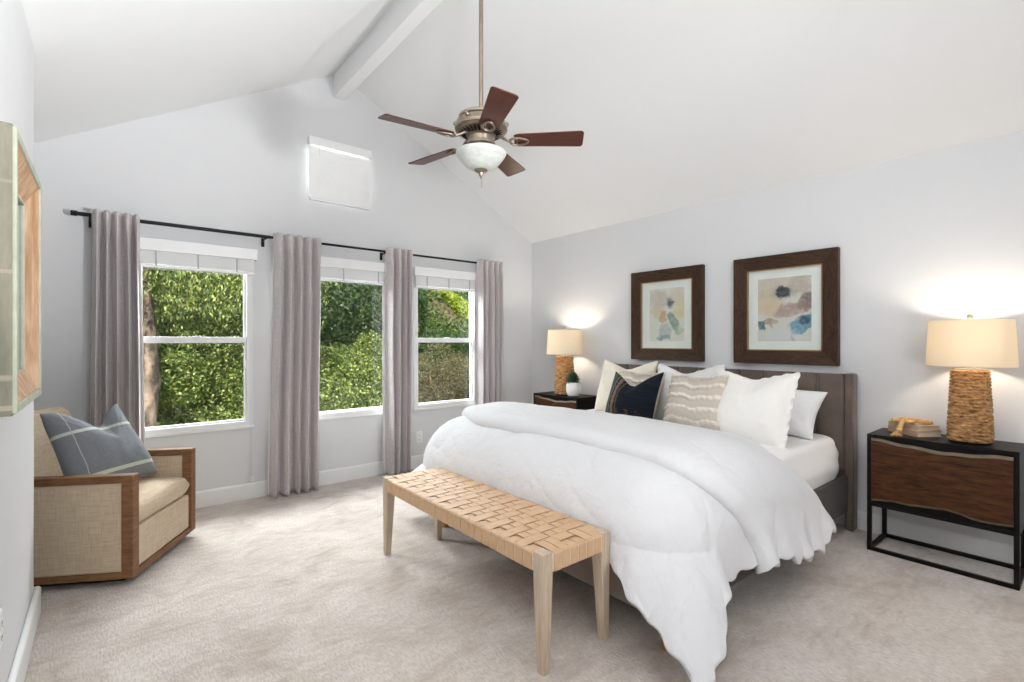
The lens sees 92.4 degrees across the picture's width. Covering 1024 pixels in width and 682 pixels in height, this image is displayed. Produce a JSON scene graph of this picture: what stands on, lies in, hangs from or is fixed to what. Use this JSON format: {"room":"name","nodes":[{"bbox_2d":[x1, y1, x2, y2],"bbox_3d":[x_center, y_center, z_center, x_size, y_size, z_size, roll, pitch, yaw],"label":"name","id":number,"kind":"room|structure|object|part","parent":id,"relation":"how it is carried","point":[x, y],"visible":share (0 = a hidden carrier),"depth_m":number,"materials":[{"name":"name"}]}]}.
{"room":"bedroom","nodes":[
{"label":"bedroom","id":0,"kind":"room"},
{"bbox_2d":[0,0,33,681],"bbox_3d":[0.211,-0.040,-0.771,0.130,2.620,7.740,0,0,-39],"label":"wall","id":1,"kind":"structure","parent":0,"point":[16,46],"depth_m":1.82,"materials":[{"name":"paint"}]},
{"bbox_2d":[0,608,2,648],"bbox_3d":[-1.581,0.895,1.516,0.010,0.116,0.072,0,0,-39],"label":"wall outlet","id":2,"kind":"object","parent":1,"relation":"attached to","point":[1,617],"visible":1,"depth_m":1.51,"materials":[{"name":"white plastic"}]},
{"bbox_3d":[-1.582,0.895,1.515,0.006,0.116,0.072,0,0,-39],"label":"plate","id":3,"kind":"part","parent":2,"relation":"part of","materials":[{"name":"white plastic"}]},
{"bbox_2d":[0,617,2,629],"bbox_3d":[-1.579,0.873,1.518,0.004,0.028,0.034,0,0,-39],"label":"socket","id":4,"kind":"object","parent":2,"relation":"attached to","point":[1,618],"depth_m":1.51,"materials":[{"name":"white plastic"}]},
{"bbox_2d":[0,631,2,643],"bbox_3d":[-1.579,0.917,1.518,0.004,0.028,0.034,0,0,-39],"label":"socket","id":5,"kind":"object","parent":2,"relation":"attached to","point":[1,632],"depth_m":1.51,"materials":[{"name":"white plastic"}]},
{"bbox_2d":[0,121,41,416],"bbox_3d":[-1.461,-0.177,1.433,0.084,0.728,0.604,0,0,-39],"label":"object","id":6,"kind":"object","parent":1,"relation":"attached to","point":[20,185],"visible":1,"depth_m":1.37,"materials":[{"name":"paint"}]},
{"bbox_3d":[-1.464,-0.177,1.430,0.076,0.728,0.604,0,0,-39],"label":"frame","id":7,"kind":"part","parent":6,"relation":"part of","materials":[{"name":"paint"}]},
{"bbox_2d":[18,203,19,367],"bbox_3d":[-1.466,-0.177,1.429,0.008,0.580,0.476,0,0,-39],"label":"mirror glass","id":8,"kind":"object","parent":6,"relation":"attached to","point":[18,203],"depth_m":1.57,"materials":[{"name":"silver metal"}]},
{"bbox_2d":[7,586,40,681],"bbox_3d":[0.213,1.202,-0.756,0.152,0.135,7.762,0,0,-39],"label":"baseboard","id":9,"kind":"structure","parent":1,"relation":"attached to","point":[18,670],"depth_m":1.92,"materials":[{"name":"paint"}]},
{"bbox_2d":[34,75,530,491],"bbox_3d":[-1.690,-0.585,4.399,5.080,3.710,0.120,0,0,-39],"label":"wall","id":10,"kind":"structure","parent":0,"point":[241,163],"depth_m":4.01,"materials":[{"name":"paint"}]},
{"bbox_2d":[143,275,254,437],"bbox_3d":[-2.417,-0.015,3.756,0.794,1.429,0.097,0,0,-39],"label":"window","id":11,"kind":"structure","parent":10,"relation":"in","point":[247,339],"depth_m":3.90,"materials":[{"name":"white plastic"}]},
{"bbox_3d":[-2.423,-0.008,3.763,0.682,0.048,0.070,0,0,-39],"label":"meeting rail","id":12,"kind":"part","parent":11,"relation":"part of","materials":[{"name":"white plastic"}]},
{"bbox_3d":[-2.414,0.317,3.752,0.682,0.649,0.030,0,0,-39],"label":"sash","id":13,"kind":"part","parent":11,"relation":"part of","materials":[{"name":"white plastic"}]},
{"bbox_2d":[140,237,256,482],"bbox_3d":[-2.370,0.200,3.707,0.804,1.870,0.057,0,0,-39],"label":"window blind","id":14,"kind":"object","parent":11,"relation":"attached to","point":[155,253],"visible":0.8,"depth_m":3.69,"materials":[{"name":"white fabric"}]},
{"bbox_3d":[-2.374,-0.540,3.712,0.768,0.021,0.042,0,0,-39],"label":"rail","id":15,"kind":"part","parent":14,"relation":"part of","materials":[{"name":"white plastic"}]},
{"bbox_3d":[-2.393,0.688,3.727,0.794,0.022,0.022,0,0,-39],"label":"sill","id":16,"kind":"part","parent":11,"relation":"part of","materials":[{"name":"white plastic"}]},
{"bbox_3d":[-2.433,-0.347,3.775,0.682,0.678,0.030,0,0,-39],"label":"sash","id":17,"kind":"part","parent":11,"relation":"part of","materials":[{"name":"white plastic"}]},
{"bbox_2d":[70,210,476,263],"bbox_3d":[-1.526,-0.816,4.389,3.600,0.088,0.104,0,0,-39],"label":"curtain rod","id":18,"kind":"object","parent":10,"relation":"attached to","point":[72,212],"visible":0.65,"depth_m":3.80,"materials":[{"name":"black metal"}]},
{"bbox_2d":[89,209,144,445],"bbox_3d":[-2.685,0.193,3.343,0.313,2.130,0.122,0,0,-39],"label":"curtain","id":19,"kind":"object","parent":18,"relation":"hanging from","point":[116,316],"visible":0.65,"depth_m":3.34,"materials":[{"name":"fabric"}]},
{"bbox_3d":[-2.420,-0.842,3.610,1.190,0.027,0.027,0,0,-39],"label":"rod","id":20,"kind":"part","parent":18,"relation":"part of","materials":[{"name":"black metal"}]},
{"bbox_2d":[268,233,321,497],"bbox_3d":[-1.789,0.193,4.078,0.423,2.130,0.128,0,0,-39],"label":"curtain","id":21,"kind":"object","parent":18,"relation":"hanging from","point":[293,425],"visible":1,"depth_m":4.06,"materials":[{"name":"fabric"}]},
{"bbox_3d":[-1.047,-0.842,4.739,2.385,0.021,0.021,0,0,-39],"label":"rod","id":22,"kind":"part","parent":18,"relation":"part of","materials":[{"name":"black metal"}]},
{"bbox_2d":[382,247,412,475],"bbox_3d":[-1.075,0.193,4.664,0.303,2.130,0.126,0,0,-39],"label":"curtain","id":23,"kind":"object","parent":18,"relation":"hanging from","point":[397,283],"visible":1,"depth_m":4.64,"materials":[{"name":"fabric"}]},
{"bbox_2d":[474,259,503,404],"bbox_3d":[-0.236,0.193,5.355,0.362,2.130,0.128,0,0,-39],"label":"curtain","id":24,"kind":"object","parent":18,"relation":"hanging from","point":[489,314],"visible":0.69,"depth_m":5.32,"materials":[{"name":"fabric"}]},
{"bbox_2d":[195,454,423,508],"bbox_3d":[-1.646,1.208,4.346,4.880,0.125,0.016,0,0,-39],"label":"baseboard","id":25,"kind":"structure","parent":10,"relation":"attached to","point":[204,498],"depth_m":4.02,"materials":[{"name":"paint"}]},
{"bbox_2d":[308,135,371,209],"bbox_3d":[-1.533,-1.492,4.405,0.560,0.545,0.065,0,0,-39],"label":"window blind","id":26,"kind":"object","parent":10,"relation":"attached to","point":[337,177],"visible":1,"depth_m":4.39,"materials":[{"name":"white plastic"}]},
{"bbox_3d":[-1.536,-1.231,4.409,0.540,0.022,0.034,0,0,-39],"label":"rail","id":27,"kind":"part","parent":26,"relation":"part of","materials":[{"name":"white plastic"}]},
{"bbox_2d":[319,406,382,420],"bbox_3d":[-1.562,-0.015,4.460,1.019,1.429,0.097,0,0,-39],"label":"window sill","id":28,"kind":"structure","parent":10,"relation":"in","point":[367,411],"depth_m":4.49,"materials":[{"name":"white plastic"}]},
{"bbox_3d":[-1.567,-0.022,4.466,0.907,1.327,0.030,0,0,-39],"label":"sash","id":29,"kind":"part","parent":28,"relation":"part of","materials":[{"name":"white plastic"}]},
{"bbox_3d":[-1.538,0.688,4.431,1.019,0.022,0.022,0,0,-39],"label":"sill","id":30,"kind":"part","parent":28,"relation":"part of","materials":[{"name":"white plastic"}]},
{"bbox_3d":[-1.565,-0.022,4.464,0.995,1.415,0.087,0,0,-39],"label":"frame","id":31,"kind":"part","parent":28,"relation":"part of","materials":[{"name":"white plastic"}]},
{"bbox_2d":[321,256,384,284],"bbox_3d":[-1.517,-0.632,4.409,1.024,0.205,0.057,0,0,-39],"label":"window blind","id":32,"kind":"object","parent":10,"relation":"attached to","point":[332,269],"visible":0.41,"depth_m":4.44,"materials":[{"name":"white fabric"}]},
{"bbox_3d":[-1.521,-0.540,4.414,0.988,0.021,0.042,0,0,-39],"label":"rail","id":33,"kind":"part","parent":32,"relation":"part of","materials":[{"name":"white plastic"}]},
{"bbox_2d":[416,431,421,442],"bbox_3d":[-0.932,0.967,4.937,0.072,0.116,0.010,0,0,-39],"label":"wall outlet","id":34,"kind":"object","parent":10,"relation":"attached to","point":[419,433],"visible":1,"depth_m":4.93,"materials":[{"name":"white plastic"}]},
{"bbox_2d":[413,276,474,410],"bbox_3d":[-0.703,-0.015,5.167,0.794,1.429,0.097,0,0,-39],"label":"window","id":35,"kind":"structure","parent":10,"relation":"in","point":[470,401],"depth_m":5.11,"materials":[{"name":"white plastic"}]},
{"bbox_2d":[412,266,475,291],"bbox_3d":[-0.664,-0.632,5.111,0.804,0.205,0.057,0,0,-39],"label":"window blind","id":36,"kind":"object","parent":35,"relation":"attached to","point":[439,279],"visible":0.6,"depth_m":5.05,"materials":[{"name":"white fabric"}]},
{"bbox_3d":[-0.668,-0.540,5.116,0.768,0.021,0.042,0,0,-39],"label":"rail","id":37,"kind":"part","parent":36,"relation":"part of","materials":[{"name":"white plastic"}]},
{"bbox_3d":[-0.679,0.688,5.138,0.794,0.022,0.022,0,0,-39],"label":"sill","id":38,"kind":"part","parent":35,"relation":"part of","materials":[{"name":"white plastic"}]},
{"bbox_3d":[-0.700,0.317,5.163,0.682,0.649,0.030,0,0,-39],"label":"sash","id":39,"kind":"part","parent":35,"relation":"part of","materials":[{"name":"white plastic"}]},
{"bbox_3d":[-0.708,-0.008,5.173,0.682,0.048,0.070,0,0,-39],"label":"meeting rail","id":40,"kind":"part","parent":35,"relation":"part of","materials":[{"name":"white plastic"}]},
{"bbox_3d":[-0.719,-0.347,5.186,0.682,0.678,0.030,0,0,-39],"label":"sash","id":41,"kind":"part","parent":35,"relation":"part of","materials":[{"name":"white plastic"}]},
{"bbox_2d":[22,0,1023,242],"bbox_3d":[1.187,-1.706,0.886,5.100,1.667,9.260,0,0,-39],"label":"ceiling","id":42,"kind":"structure","parent":0,"point":[676,104],"depth_m":3.17,"materials":[{"name":"paint"}]},
{"bbox_2d":[333,0,441,100],"bbox_3d":[1.299,-2.292,0.946,0.097,0.235,9.010,0,0,-39],"label":"ceiling beam","id":43,"kind":"structure","parent":42,"relation":"attached to","point":[403,16],"depth_m":3.68,"materials":[{"name":"paint"}]},
{"bbox_2d":[378,0,583,187],"bbox_3d":[-0.201,-1.516,2.731,1.085,1.319,1.098,0,0,-39],"label":"ceiling fan","id":44,"kind":"object","parent":43,"relation":"hanging from","point":[480,126],"visible":1,"depth_m":2.67,"materials":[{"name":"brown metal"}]},
{"bbox_3d":[-0.488,-1.114,2.533,0.381,0.006,0.134,0,13,-33],"label":"blade","id":45,"kind":"part","parent":44,"relation":"part of","materials":[{"name":"brown wood"}]},
{"bbox_3d":[-0.463,-1.114,2.974,0.381,0.006,0.134,0,13,39],"label":"blade","id":46,"kind":"part","parent":44,"relation":"part of","materials":[{"name":"brown wood"}]},
{"bbox_3d":[-0.172,-1.002,2.736,0.282,0.101,0.282,0,0,-39],"label":"lamp shade","id":47,"kind":"part","parent":44,"relation":"part of","materials":[{"name":"white glass"}]},
{"bbox_3d":[-0.172,-1.710,2.736,0.025,0.911,0.025,0,0,-39],"label":"down rod","id":48,"kind":"part","parent":44,"relation":"part of","materials":[{"name":"grey metal"}]},
{"bbox_3d":[-0.077,-1.114,2.372,0.135,0.006,0.381,13,-3,-14],"label":"blade","id":49,"kind":"part","parent":44,"relation":"part of","materials":[{"name":"brown wood"}]},
{"bbox_3d":[-0.036,-1.114,3.086,0.134,0.006,0.381,-14,-5,21],"label":"blade","id":50,"kind":"part","parent":44,"relation":"part of","materials":[{"name":"brown wood"}]},
{"bbox_3d":[0.203,-1.114,2.714,0.381,0.006,0.134,0,-13,3],"label":"blade","id":51,"kind":"part","parent":44,"relation":"part of","materials":[{"name":"brown wood"}]},
{"bbox_2d":[24,468,1023,681],"bbox_3d":[1.205,1.320,0.881,5.080,0.100,9.230,0,0,-39],"label":"floor","id":52,"kind":"structure","parent":0,"point":[302,587],"depth_m":2.30,"materials":[{"name":"carpet"}]},
{"bbox_2d":[34,407,194,586],"bbox_3d":[-2.423,0.836,2.814,0.820,0.868,0.690,0,0,-9],"label":"armchair","id":53,"kind":"object","parent":52,"relation":"on","point":[91,528],"visible":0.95,"depth_m":2.53,"materials":[{"name":"beige fabric"}]},
{"bbox_3d":[-2.716,0.798,2.765,0.225,0.793,0.566,0,0,-9],"label":"backrest","id":54,"kind":"part","parent":53,"relation":"part of","materials":[{"name":"fabric"}]},
{"bbox_3d":[-2.376,0.965,2.501,0.726,0.466,0.042,0,0,-9],"label":"arm panel","id":55,"kind":"part","parent":53,"relation":"part of","materials":[{"name":"fabric"}]},
{"bbox_3d":[-2.371,0.963,2.502,0.820,0.535,0.058,0,0,-9],"label":"arm frame","id":56,"kind":"part","parent":53,"relation":"part of","materials":[{"name":"brown wood"}]},
{"bbox_2d":[40,403,156,476],"bbox_3d":[-2.346,0.605,2.833,0.265,0.441,0.516,0,0,9],"label":"throw pillow","id":57,"kind":"object","parent":53,"relation":"on","point":[80,447],"visible":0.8,"depth_m":2.71,"materials":[{"name":"fabric"}]},
{"bbox_3d":[-2.479,0.965,3.125,0.726,0.466,0.042,0,0,-9],"label":"arm panel","id":58,"kind":"part","parent":53,"relation":"part of","materials":[{"name":"fabric"}]},
{"bbox_2d":[139,477,188,521],"bbox_3d":[-2.317,0.914,2.831,0.614,0.148,0.566,0,0,-9],"label":"seat cushion","id":59,"kind":"object","parent":53,"relation":"on","point":[158,496],"depth_m":2.88,"materials":[{"name":"fabric"}]},
{"bbox_3d":[-2.399,1.092,2.818,0.748,0.214,0.568,0,0,-9],"label":"seat","id":60,"kind":"part","parent":53,"relation":"part of","materials":[{"name":"fabric"}]},
{"bbox_3d":[-2.415,1.218,2.815,0.796,0.035,0.570,0,0,-9],"label":"rail","id":61,"kind":"part","parent":53,"relation":"part of","materials":[{"name":"brown wood"}]},
{"bbox_3d":[-2.474,0.963,3.125,0.820,0.535,0.058,0,0,-9],"label":"arm frame","id":62,"kind":"part","parent":53,"relation":"part of","materials":[{"name":"brown wood"}]},
{"bbox_2d":[383,466,609,675],"bbox_3d":[-0.177,1.040,2.516,0.393,0.460,1.403,0,0,-39],"label":"bench","id":63,"kind":"object","parent":52,"relation":"on","point":[567,540],"visible":1,"depth_m":2.17,"materials":[{"name":"brown wood"}]},
{"bbox_3d":[-0.734,1.040,2.927,0.052,0.460,0.058,0,0,-39],"label":"leg","id":64,"kind":"part","parent":63,"relation":"part of","materials":[{"name":"brown wood"}]},
{"bbox_3d":[-0.473,1.040,3.141,0.052,0.460,0.058,0,0,-39],"label":"leg","id":65,"kind":"part","parent":63,"relation":"part of","materials":[{"name":"brown wood"}]},
{"bbox_3d":[0.119,1.040,1.890,0.052,0.460,0.058,0,0,-39],"label":"leg","id":66,"kind":"part","parent":63,"relation":"part of","materials":[{"name":"brown wood"}]},
{"bbox_3d":[0.380,1.040,2.105,0.052,0.460,0.058,0,0,-39],"label":"leg","id":67,"kind":"part","parent":63,"relation":"part of","materials":[{"name":"brown wood"}]},
{"bbox_2d":[533,391,596,409],"bbox_3d":[0.568,0.917,5.194,0.337,0.705,0.650,0,0,-39],"label":"nightstand","id":68,"kind":"object","parent":52,"relation":"on","point":[583,401],"visible":0.28,"depth_m":5.00,"materials":[{"name":"black paint"}]},
{"bbox_3d":[0.445,0.778,5.093,0.018,0.353,0.606,0,0,-39],"label":"drawer","id":69,"kind":"part","parent":68,"relation":"part of","materials":[{"name":"brown wood"}]},
{"bbox_2d":[547,326,582,395],"bbox_3d":[0.554,0.206,5.150,0.382,0.718,0.382,0,0,-39],"label":"table lamp","id":70,"kind":"object","parent":68,"relation":"on","point":[564,342],"visible":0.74,"depth_m":5.04,"materials":[{"name":"beige fabric"}]},
{"bbox_3d":[0.554,0.013,5.150,0.382,0.255,0.382,0,0,-39],"label":"lamp shade","id":71,"kind":"part","parent":70,"relation":"part of","materials":[{"name":"beige fabric"}]},
{"bbox_2d":[564,372,580,396],"bbox_3d":[0.623,0.438,4.992,0.185,0.253,0.180,0,0,-39],"label":"potted plant","id":72,"kind":"object","parent":68,"relation":"on","point":[573,388],"visible":1,"depth_m":4.95,"materials":[{"name":"white ceramic"}]},
{"bbox_3d":[0.623,0.492,4.996,0.148,0.146,0.148,0,0,-39],"label":"pot","id":73,"kind":"part","parent":72,"relation":"part of","materials":[{"name":"white ceramic"}]},
{"bbox_2d":[423,363,856,650],"bbox_3d":[0.839,0.744,3.426,2.170,1.052,2.079,0,0,-39],"label":"bed","id":74,"kind":"object","parent":52,"relation":"on","point":[836,418],"visible":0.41,"depth_m":3.28,"materials":[{"name":"brown fabric"}]},
{"bbox_3d":[0.019,1.022,2.751,0.045,0.245,2.015,0,0,-39],"label":"foot rail","id":75,"kind":"part","parent":74,"relation":"part of","materials":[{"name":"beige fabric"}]},
{"bbox_2d":[590,409,838,488],"bbox_3d":[0.852,0.772,3.450,1.947,0.303,2.004,0,0,-39],"label":"mattress","id":76,"kind":"object","parent":74,"relation":"on","point":[815,460],"visible":0.14,"depth_m":3.00,"materials":[{"name":"white fabric"}]},
{"bbox_2d":[411,402,835,681],"bbox_3d":[0.539,0.822,3.137,1.645,0.750,2.510,0,0,-37],"label":"duvet","id":77,"kind":"object","parent":76,"relation":"on","point":[685,509],"visible":0.95,"depth_m":2.24,"materials":[{"name":"white fabric"}]},
{"bbox_2d":[594,359,657,410],"bbox_3d":[0.966,0.393,4.222,0.532,0.456,0.241,0,0,44],"label":"pillow","id":78,"kind":"object","parent":76,"relation":"on","point":[609,368],"visible":0.38,"depth_m":4.26,"materials":[{"name":"beige fabric"}]},
{"bbox_2d":[605,369,665,418],"bbox_3d":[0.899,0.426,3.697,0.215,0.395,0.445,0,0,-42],"label":"cushion","id":79,"kind":"object","parent":76,"relation":"on","point":[640,400],"visible":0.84,"depth_m":3.59,"materials":[{"name":"fabric"}]},
{"bbox_2d":[654,364,724,419],"bbox_3d":[1.330,0.408,3.790,0.206,0.469,0.561,0,0,-43],"label":"pillow","id":80,"kind":"object","parent":76,"relation":"on","point":[707,372],"visible":0.26,"depth_m":3.85,"materials":[{"name":"white fabric"}]},
{"bbox_2d":[663,374,728,430],"bbox_3d":[1.242,0.428,3.381,0.236,0.408,0.438,0,0,-41],"label":"cushion","id":81,"kind":"object","parent":76,"relation":"on","point":[692,401],"visible":0.77,"depth_m":3.31,"materials":[{"name":"beige fabric"}]},
{"bbox_2d":[715,369,799,447],"bbox_3d":[1.514,0.424,3.165,0.251,0.464,0.550,0,0,-38],"label":"pillow","id":82,"kind":"object","parent":76,"relation":"on","point":[759,411],"visible":0.76,"depth_m":3.04,"materials":[{"name":"white fabric"}]},
{"bbox_2d":[787,390,827,439],"bbox_3d":[1.835,0.475,3.402,0.252,0.311,0.552,0,0,-36],"label":"pillow","id":83,"kind":"object","parent":76,"relation":"on","point":[806,404],"visible":0.33,"depth_m":3.21,"materials":[{"name":"white fabric"}]},
{"bbox_3d":[1.653,0.688,4.096,0.058,0.925,1.975,0,0,-39],"label":"headboard","id":84,"kind":"part","parent":74,"relation":"part of","materials":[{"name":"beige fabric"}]},
{"bbox_3d":[1.434,1.020,2.637,2.075,0.240,0.040,0,0,-39],"label":"rail","id":85,"kind":"part","parent":74,"relation":"part of","materials":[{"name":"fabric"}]},
{"bbox_2d":[867,428,1023,590],"bbox_3d":[2.498,0.917,2.848,0.337,0.705,0.650,0,0,-39],"label":"nightstand","id":86,"kind":"object","parent":52,"relation":"on","point":[938,478],"visible":1,"depth_m":2.71,"materials":[{"name":"black paint"}]},
{"bbox_3d":[2.178,1.134,2.992,0.022,0.272,0.022,0,0,-39],"label":"leg","id":87,"kind":"part","parent":86,"relation":"part of","materials":[{"name":"black paint"}]},
{"bbox_3d":[2.299,1.259,3.091,0.291,0.022,0.022,0,0,-39],"label":"floor rail","id":88,"kind":"part","parent":86,"relation":"part of","materials":[{"name":"black metal"}]},
{"bbox_3d":[2.420,1.134,3.191,0.022,0.272,0.022,0,0,-39],"label":"leg","id":89,"kind":"part","parent":86,"relation":"part of","materials":[{"name":"black paint"}]},
{"bbox_2d":[888,425,941,436],"bbox_3d":[2.450,0.547,2.990,0.155,0.036,0.215,0,0,-3],"label":"book","id":90,"kind":"object","parent":86,"relation":"on","point":[905,431],"visible":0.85,"depth_m":2.89,"materials":[{"name":"beige paper"}]},
{"bbox_2d":[888,420,940,430],"bbox_3d":[2.452,0.514,2.995,0.148,0.030,0.205,0,0,-5],"label":"book","id":91,"kind":"object","parent":90,"relation":"on","point":[916,426],"visible":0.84,"depth_m":2.90,"materials":[{"name":"beige paper"}]},
{"bbox_2d":[890,417,932,436],"bbox_3d":[2.385,0.509,2.972,0.274,0.108,0.162,0,0,-3],"label":"garland","id":92,"kind":"object","parent":91,"relation":"on","point":[900,420],"visible":1,"depth_m":2.92},
{"bbox_3d":[2.378,1.259,2.749,0.022,0.022,0.606,0,0,-39],"label":"floor rail","id":93,"kind":"part","parent":86,"relation":"part of","materials":[{"name":"black metal"}]},
{"bbox_3d":[2.375,0.778,2.747,0.018,0.353,0.606,0,0,-39],"label":"drawer","id":94,"kind":"part","parent":86,"relation":"part of","materials":[{"name":"brown wood"}]},
{"bbox_3d":[2.620,1.259,2.948,0.022,0.022,0.606,0,0,-39],"label":"floor rail","id":95,"kind":"part","parent":86,"relation":"part of","materials":[{"name":"black metal"}]},
{"bbox_2d":[925,314,1018,445],"bbox_3d":[2.556,0.206,2.740,0.382,0.718,0.382,0,0,-39],"label":"table lamp","id":96,"kind":"object","parent":86,"relation":"on","point":[973,344],"visible":1,"depth_m":2.65,"materials":[{"name":"brown wicker"}]},
{"bbox_3d":[2.556,0.558,2.740,0.180,0.014,0.180,0,0,-39],"label":"foot plate","id":97,"kind":"part","parent":96,"relation":"part of","materials":[{"name":"black paint"}]},
{"bbox_3d":[2.556,0.013,2.740,0.382,0.255,0.382,0,0,-39],"label":"lamp shade","id":98,"kind":"part","parent":96,"relation":"part of","materials":[{"name":"beige fabric"}]},
{"bbox_3d":[2.578,1.134,2.507,0.022,0.272,0.022,0,0,-39],"label":"leg","id":99,"kind":"part","parent":86,"relation":"part of","materials":[{"name":"black paint"}]},
{"bbox_3d":[2.698,1.259,2.606,0.291,0.022,0.022,0,0,-39],"label":"floor rail","id":100,"kind":"part","parent":86,"relation":"part of","materials":[{"name":"black metal"}]},
{"bbox_3d":[2.819,1.134,2.705,0.022,0.272,0.022,0,0,-39],"label":"leg","id":101,"kind":"part","parent":86,"relation":"part of","materials":[{"name":"black paint"}]},
{"bbox_2d":[531,130,1023,545],"bbox_3d":[3.110,0.033,2.500,0.120,2.475,9.110,0,0,-39],"label":"wall","id":102,"kind":"structure","parent":0,"point":[938,234],"depth_m":3.29,"materials":[{"name":"paint"}]},
{"bbox_2d":[631,264,704,361],"bbox_3d":[1.394,-0.238,4.449,0.050,0.824,0.732,0,0,-39],"label":"framed picture","id":103,"kind":"object","parent":102,"relation":"attached to","point":[668,305],"visible":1,"depth_m":4.43,"materials":[{"name":"brown wood"}]},
{"bbox_3d":[1.194,-0.238,4.692,0.050,0.821,0.102,0,0,-39],"label":"frame rail","id":104,"kind":"part","parent":103,"relation":"part of","materials":[{"name":"brown wood"}]},
{"bbox_2d":[650,287,683,340],"bbox_3d":[1.405,-0.238,4.459,0.004,0.488,0.368,0,0,-39],"label":"art print","id":105,"kind":"object","parent":103,"relation":"attached to","point":[666,303],"depth_m":4.45},
{"bbox_3d":[1.394,0.123,4.449,0.050,0.102,0.729,0,0,-39],"label":"frame rail","id":106,"kind":"part","parent":103,"relation":"part of","materials":[{"name":"brown wood"}]},
{"bbox_3d":[1.394,-0.599,4.449,0.050,0.102,0.729,0,0,-39],"label":"frame rail","id":107,"kind":"part","parent":103,"relation":"part of","materials":[{"name":"brown wood"}]},
{"bbox_3d":[1.594,-0.238,4.206,0.050,0.821,0.102,0,0,-39],"label":"frame rail","id":108,"kind":"part","parent":103,"relation":"part of","materials":[{"name":"brown wood"}]},
{"bbox_2d":[733,247,839,365],"bbox_3d":[2.029,-0.238,3.677,0.050,0.824,0.732,0,0,-39],"label":"framed picture","id":109,"kind":"object","parent":102,"relation":"attached to","point":[786,307],"visible":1,"depth_m":3.65,"materials":[{"name":"brown wood"}]},
{"bbox_3d":[1.829,-0.238,3.920,0.050,0.821,0.102,0,0,-39],"label":"frame rail","id":110,"kind":"part","parent":109,"relation":"part of","materials":[{"name":"brown wood"}]},
{"bbox_2d":[758,275,810,340],"bbox_3d":[2.041,-0.238,3.686,0.004,0.488,0.388,0,0,-39],"label":"art print","id":111,"kind":"object","parent":109,"relation":"attached to","point":[784,301],"depth_m":3.68},
{"bbox_3d":[2.029,0.123,3.677,0.050,0.102,0.729,0,0,-39],"label":"frame rail","id":112,"kind":"part","parent":109,"relation":"part of","materials":[{"name":"brown wood"}]},
{"bbox_3d":[2.029,-0.599,3.677,0.050,0.102,0.729,0,0,-39],"label":"frame rail","id":113,"kind":"part","parent":109,"relation":"part of","materials":[{"name":"brown wood"}]},
{"bbox_3d":[2.229,-0.238,3.434,0.050,0.821,0.102,0,0,-39],"label":"frame rail","id":114,"kind":"part","parent":109,"relation":"part of","materials":[{"name":"brown wood"}]},
{"bbox_2d":[833,510,1020,565],"bbox_3d":[3.094,1.208,2.412,0.016,0.125,8.994,0,0,-39],"label":"baseboard","id":115,"kind":"structure","parent":102,"relation":"attached to","point":[983,547],"depth_m":2.99,"materials":[{"name":"paint"}]},
{"label":"outside","id":116,"kind":"structure","parent":0,"visible":0},
{"bbox_2d":[152,281,468,415],"bbox_3d":[-5.513,-4.796,19.291,34.000,16.998,27.000,0,0,-39],"label":"hillside","id":117,"kind":"structure","parent":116,"point":[449,312],"depth_m":15.84,"materials":[{"name":"green plant"}]},
{"bbox_2d":[156,323,243,425],"bbox_3d":[-4.698,0.690,7.677,1.839,1.948,2.132,0,0,12],"label":"shrub","id":118,"kind":"object","parent":117,"relation":"on","point":[209,388],"visible":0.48,"depth_m":7.36,"materials":[{"name":"green plant"}]},
{"bbox_2d":[142,263,341,426],"bbox_3d":[-5.319,-0.522,7.685,5.094,5.523,4.970,0,0,-39],"label":"tree","id":119,"kind":"object","parent":117,"relation":"on","point":[209,291],"visible":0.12,"depth_m":6.68,"materials":[{"name":"green plant"}]},
{"bbox_2d":[153,269,469,425],"bbox_3d":[-4.069,-1.327,14.389,24.142,9.294,12.753,0,0,-39],"label":"undergrowth","id":120,"kind":"object","parent":117,"relation":"on","point":[451,326],"visible":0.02,"depth_m":11.66,"materials":[{"name":"green plant"}]},
{"bbox_2d":[224,275,423,341],"bbox_3d":[-4.419,-1.725,11.887,4.827,3.576,2.539,0,0,-32],"label":"tree","id":121,"kind":"object","parent":117,"relation":"on","point":[352,302],"visible":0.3,"depth_m":11.33,"materials":[{"name":"green plant"}]},
{"bbox_2d":[319,345,382,411],"bbox_3d":[-3.224,0.926,9.024,2.626,1.738,1.727,0,0,-27],"label":"shrub","id":122,"kind":"object","parent":117,"relation":"on","point":[342,383],"visible":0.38,"depth_m":8.79,"materials":[{"name":"green plant"}]},
{"bbox_2d":[340,329,382,405],"bbox_3d":[-2.744,0.617,10.118,1.534,1.721,1.661,0,0,0],"label":"shrub","id":123,"kind":"object","parent":117,"relation":"on","point":[362,340],"visible":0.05,"depth_m":9.98,"materials":[{"name":"green plant"}]},
{"bbox_2d":[418,288,427,349],"bbox_3d":[-2.649,-0.812,12.897,0.917,2.203,0.904,0,0,3],"label":"tree","id":124,"kind":"object","parent":117,"relation":"on","point":[423,316],"visible":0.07,"depth_m":12.76,"materials":[{"name":"green plant"}]},
{"bbox_2d":[418,343,469,402],"bbox_3d":[-1.573,0.966,10.469,2.071,1.912,1.362,0,0,-21],"label":"dry shrub","id":125,"kind":"object","parent":117,"relation":"on","point":[447,375],"visible":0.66,"depth_m":10.25,"materials":[{"name":"green plant"}]},
{"bbox_2d":[418,328,469,359],"bbox_3d":[-1.788,0.104,13.159,3.287,0.908,1.430,0,0,-39],"label":"shrub","id":126,"kind":"object","parent":117,"relation":"on","point":[464,347],"visible":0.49,"depth_m":12.73,"materials":[{"name":"green plant"}]},
{"bbox_2d":[429,286,468,322],"bbox_3d":[-1.916,-1.206,16.547,9.571,6.009,1.101,0,0,34],"label":"grass","id":127,"kind":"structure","parent":117,"relation":"on","point":[458,304],"depth_m":16.34,"materials":[{"name":"green plant"}]}
]}

